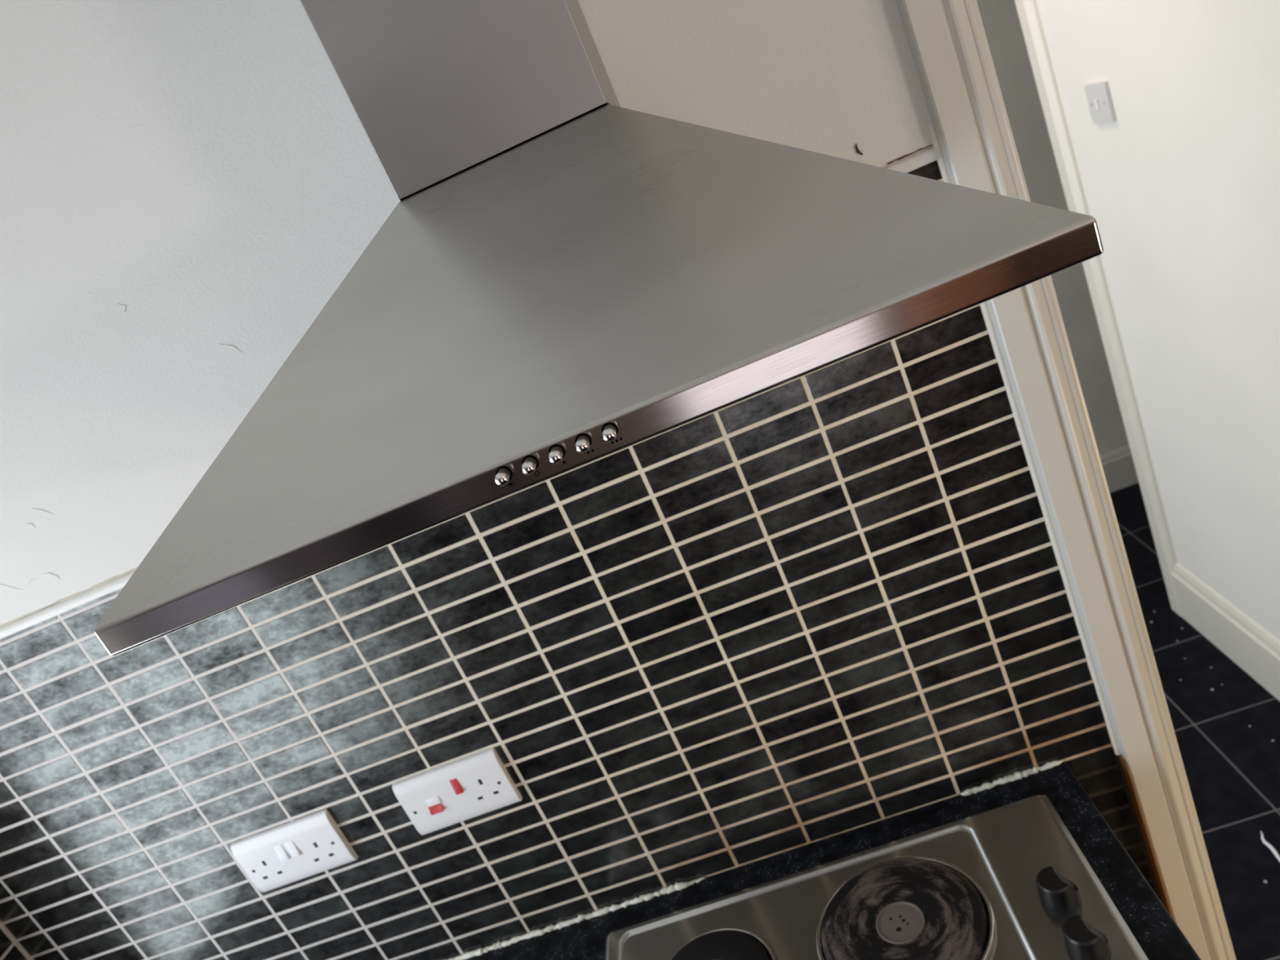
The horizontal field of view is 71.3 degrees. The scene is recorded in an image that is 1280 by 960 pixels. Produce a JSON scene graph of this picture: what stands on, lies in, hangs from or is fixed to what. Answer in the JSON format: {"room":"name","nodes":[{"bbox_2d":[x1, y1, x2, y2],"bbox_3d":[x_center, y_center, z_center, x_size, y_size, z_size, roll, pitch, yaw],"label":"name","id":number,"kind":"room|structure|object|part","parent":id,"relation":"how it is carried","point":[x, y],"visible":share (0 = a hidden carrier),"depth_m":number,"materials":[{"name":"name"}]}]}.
{"room":"kitchen","nodes":[
{"label":"kitchen","id":0,"kind":"room"},
{"bbox_2d":[0,923,31,959],"bbox_3d":[-1.008,1.131,-0.054,0.220,2.400,2.806,-22,18,8],"label":"wall","id":1,"kind":"structure","parent":0,"point":[10,949],"depth_m":1.25,"materials":[{"name":"black tile"}]},
{"bbox_2d":[0,0,1163,959],"bbox_3d":[0.475,0.056,1.082,3.210,2.400,0.113,-22,18,8],"label":"wall","id":2,"kind":"structure","parent":0,"point":[831,600],"depth_m":1.06,"materials":[{"name":"black tile"}]},
{"bbox_2d":[0,567,137,639],"bbox_3d":[-0.526,0.083,1.049,1.120,0.016,0.010,-22,18,8],"label":"trim","id":3,"kind":"structure","parent":2,"relation":"attached to","point":[113,584],"depth_m":1.07,"materials":[{"name":"tile"}]},
{"bbox_2d":[230,808,358,892],"bbox_3d":[-0.461,0.498,1.189,0.146,0.086,0.014,-22,18,8],"label":"double socket","id":4,"kind":"object","parent":2,"relation":"attached to","point":[313,844],"visible":1,"depth_m":1.18,"materials":[{"name":"white plastic"}]},
{"bbox_2d":[273,844,289,862],"bbox_3d":[-0.475,0.494,1.183,0.012,0.024,0.004,-22,18,8],"label":"switch","id":5,"kind":"object","parent":4,"relation":"attached to","point":[281,852],"depth_m":1.18,"materials":[{"name":"white plastic"}]},
{"bbox_2d":[284,840,301,857],"bbox_3d":[-0.459,0.488,1.180,0.012,0.024,0.004,-22,18,8],"label":"switch","id":6,"kind":"object","parent":4,"relation":"attached to","point":[292,848],"depth_m":1.18,"materials":[{"name":"white plastic"}]},
{"bbox_2d":[391,746,522,835],"bbox_3d":[-0.236,0.406,1.152,0.146,0.086,0.015,-22,18,8],"label":"socket","id":7,"kind":"object","parent":2,"relation":"attached to","point":[476,784],"visible":1,"depth_m":1.15,"materials":[{"name":"white plastic"}]},
{"bbox_2d":[427,803,444,815],"bbox_3d":[-0.264,0.424,1.154,0.018,0.012,0.006,-22,18,8],"label":"switch","id":8,"kind":"object","parent":7,"relation":"attached to","point":[433,809],"depth_m":1.15,"materials":[{"name":"red plastic"}]},
{"bbox_2d":[448,777,463,795],"bbox_3d":[-0.235,0.392,1.143,0.010,0.022,0.004,-22,18,8],"label":"switch","id":9,"kind":"object","parent":7,"relation":"attached to","point":[455,784],"depth_m":1.14,"materials":[{"name":"red plastic"}]},
{"bbox_2d":[93,0,1103,655],"bbox_3d":[-0.189,-0.415,0.598,0.599,0.764,0.502,-22,18,8],"label":"hood","id":10,"kind":"object","parent":2,"relation":"attached to","point":[562,277],"visible":1,"depth_m":0.55,"materials":[{"name":"metal"}]},
{"bbox_2d":[880,143,940,173],"bbox_3d":[0.127,-0.261,0.917,0.370,0.017,0.010,-22,18,8],"label":"trim","id":11,"kind":"structure","parent":2,"relation":"attached to","point":[907,163],"depth_m":0.89,"materials":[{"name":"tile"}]},
{"bbox_2d":[896,0,1235,959],"bbox_3d":[0.571,0.196,1.069,0.073,2.090,0.030,-22,18,8],"label":"trim","id":12,"kind":"structure","parent":2,"relation":"attached to","point":[970,128],"depth_m":0.99,"materials":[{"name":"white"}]},
{"bbox_2d":[976,0,1128,455],"bbox_3d":[0.669,-0.412,2.162,3.820,2.400,2.240,-22,18,8],"label":"wall","id":13,"kind":"structure","parent":0,"point":[1000,19],"depth_m":3.01,"materials":[{"name":"white paint"}]},
{"bbox_2d":[1014,0,1181,616],"bbox_3d":[1.227,-0.540,2.295,0.131,2.100,0.070,-22,18,8],"label":"trim","id":14,"kind":"structure","parent":13,"relation":"attached to","point":[1028,11],"depth_m":2.31,"materials":[{"name":"white wood"}]},
{"bbox_2d":[1099,444,1138,493],"bbox_3d":[1.133,0.223,3.442,3.580,0.150,0.018,-22,18,8],"label":"baseboard","id":15,"kind":"structure","parent":13,"relation":"attached to","point":[1118,466],"depth_m":3.33,"materials":[{"name":"white wood"}]},
{"bbox_2d":[1036,0,1279,641],"bbox_3d":[1.168,-0.450,1.623,0.110,2.400,1.262,-22,18,8],"label":"wall","id":16,"kind":"structure","parent":0,"point":[1182,189],"depth_m":1.88,"materials":[{"name":"white paint"}]},
{"bbox_2d":[1084,80,1116,123],"bbox_3d":[1.004,-0.823,1.952,0.012,0.085,0.094,-22,18,8],"label":"light switch","id":17,"kind":"object","parent":16,"relation":"attached to","point":[1099,97],"visible":1,"depth_m":1.94,"materials":[{"name":"white plastic"}]},
{"bbox_2d":[1170,563,1279,701],"bbox_3d":[1.546,0.524,1.992,0.018,0.188,1.270,-22,18,8],"label":"baseboard","id":18,"kind":"structure","parent":16,"relation":"attached to","point":[1247,644],"depth_m":2.33,"materials":[{"name":"white wood"}]},
{"bbox_2d":[1110,482,1279,959],"bbox_3d":[1.140,1.175,1.142,3.826,0.100,5.320,-22,18,8],"label":"floor","id":19,"kind":"structure","parent":0,"point":[1232,767],"depth_m":2.14,"materials":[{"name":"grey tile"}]},
{"bbox_2d":[1260,831,1279,861],"bbox_3d":[1.322,0.777,1.862,0.012,0.008,0.120,-20,18,13],"label":"strip","id":20,"kind":"object","parent":19,"relation":"on","point":[1274,851],"visible":1,"depth_m":1.87,"materials":[{"name":"white"}]},
{"bbox_3d":[0.060,1.134,1.076,1.408,0.862,0.582,-22,18,8],"label":"base cabinet","id":21,"kind":"object","parent":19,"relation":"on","visible":0},
{"bbox_2d":[464,761,1200,959],"bbox_3d":[-0.112,0.738,0.948,1.424,0.038,0.620,-22,18,8],"label":"countertop","id":22,"kind":"structure","parent":21,"relation":"on","point":[1157,933],"depth_m":1.14,"materials":[{"name":"black stone"}]},
{"bbox_2d":[448,877,704,959],"bbox_3d":[-0.132,0.622,1.233,0.476,0.012,0.012,-22,18,8],"label":"bead","id":23,"kind":"object","parent":22,"relation":"on","point":[678,886],"visible":1,"depth_m":1.22},
{"bbox_2d":[604,795,1148,959],"bbox_3d":[0.217,0.564,0.895,0.590,0.035,0.506,-22,18,8],"label":"cooktop","id":24,"kind":"object","parent":22,"relation":"in","point":[1009,882],"visible":1,"depth_m":1.03,"materials":[{"name":"metal"}]},
{"bbox_3d":[0.086,0.584,1.034,0.141,0.012,0.141,-22,18,8],"label":"hot plate","id":25,"kind":"part","parent":24,"relation":"part of","materials":[{"name":"black metal"}]},
{"bbox_3d":[0.294,0.500,1.003,0.185,0.012,0.185,-22,18,8],"label":"hot plate","id":26,"kind":"part","parent":24,"relation":"part of","materials":[{"name":"metal"}]},
{"bbox_3d":[0.445,0.436,0.954,0.042,0.028,0.042,-22,18,8],"label":"knob","id":27,"kind":"part","parent":24,"relation":"part of","materials":[{"name":"black plastic"}]},
{"bbox_3d":[0.445,0.458,0.892,0.042,0.028,0.042,-22,18,8],"label":"knob","id":28,"kind":"part","parent":24,"relation":"part of","materials":[{"name":"black plastic"}]},
{"bbox_2d":[960,760,1062,795],"bbox_3d":[0.474,0.380,1.139,0.133,0.012,0.012,-22,18,8],"label":"bead","id":29,"kind":"object","parent":22,"relation":"on","point":[1019,775],"visible":1,"depth_m":1.14}
]}

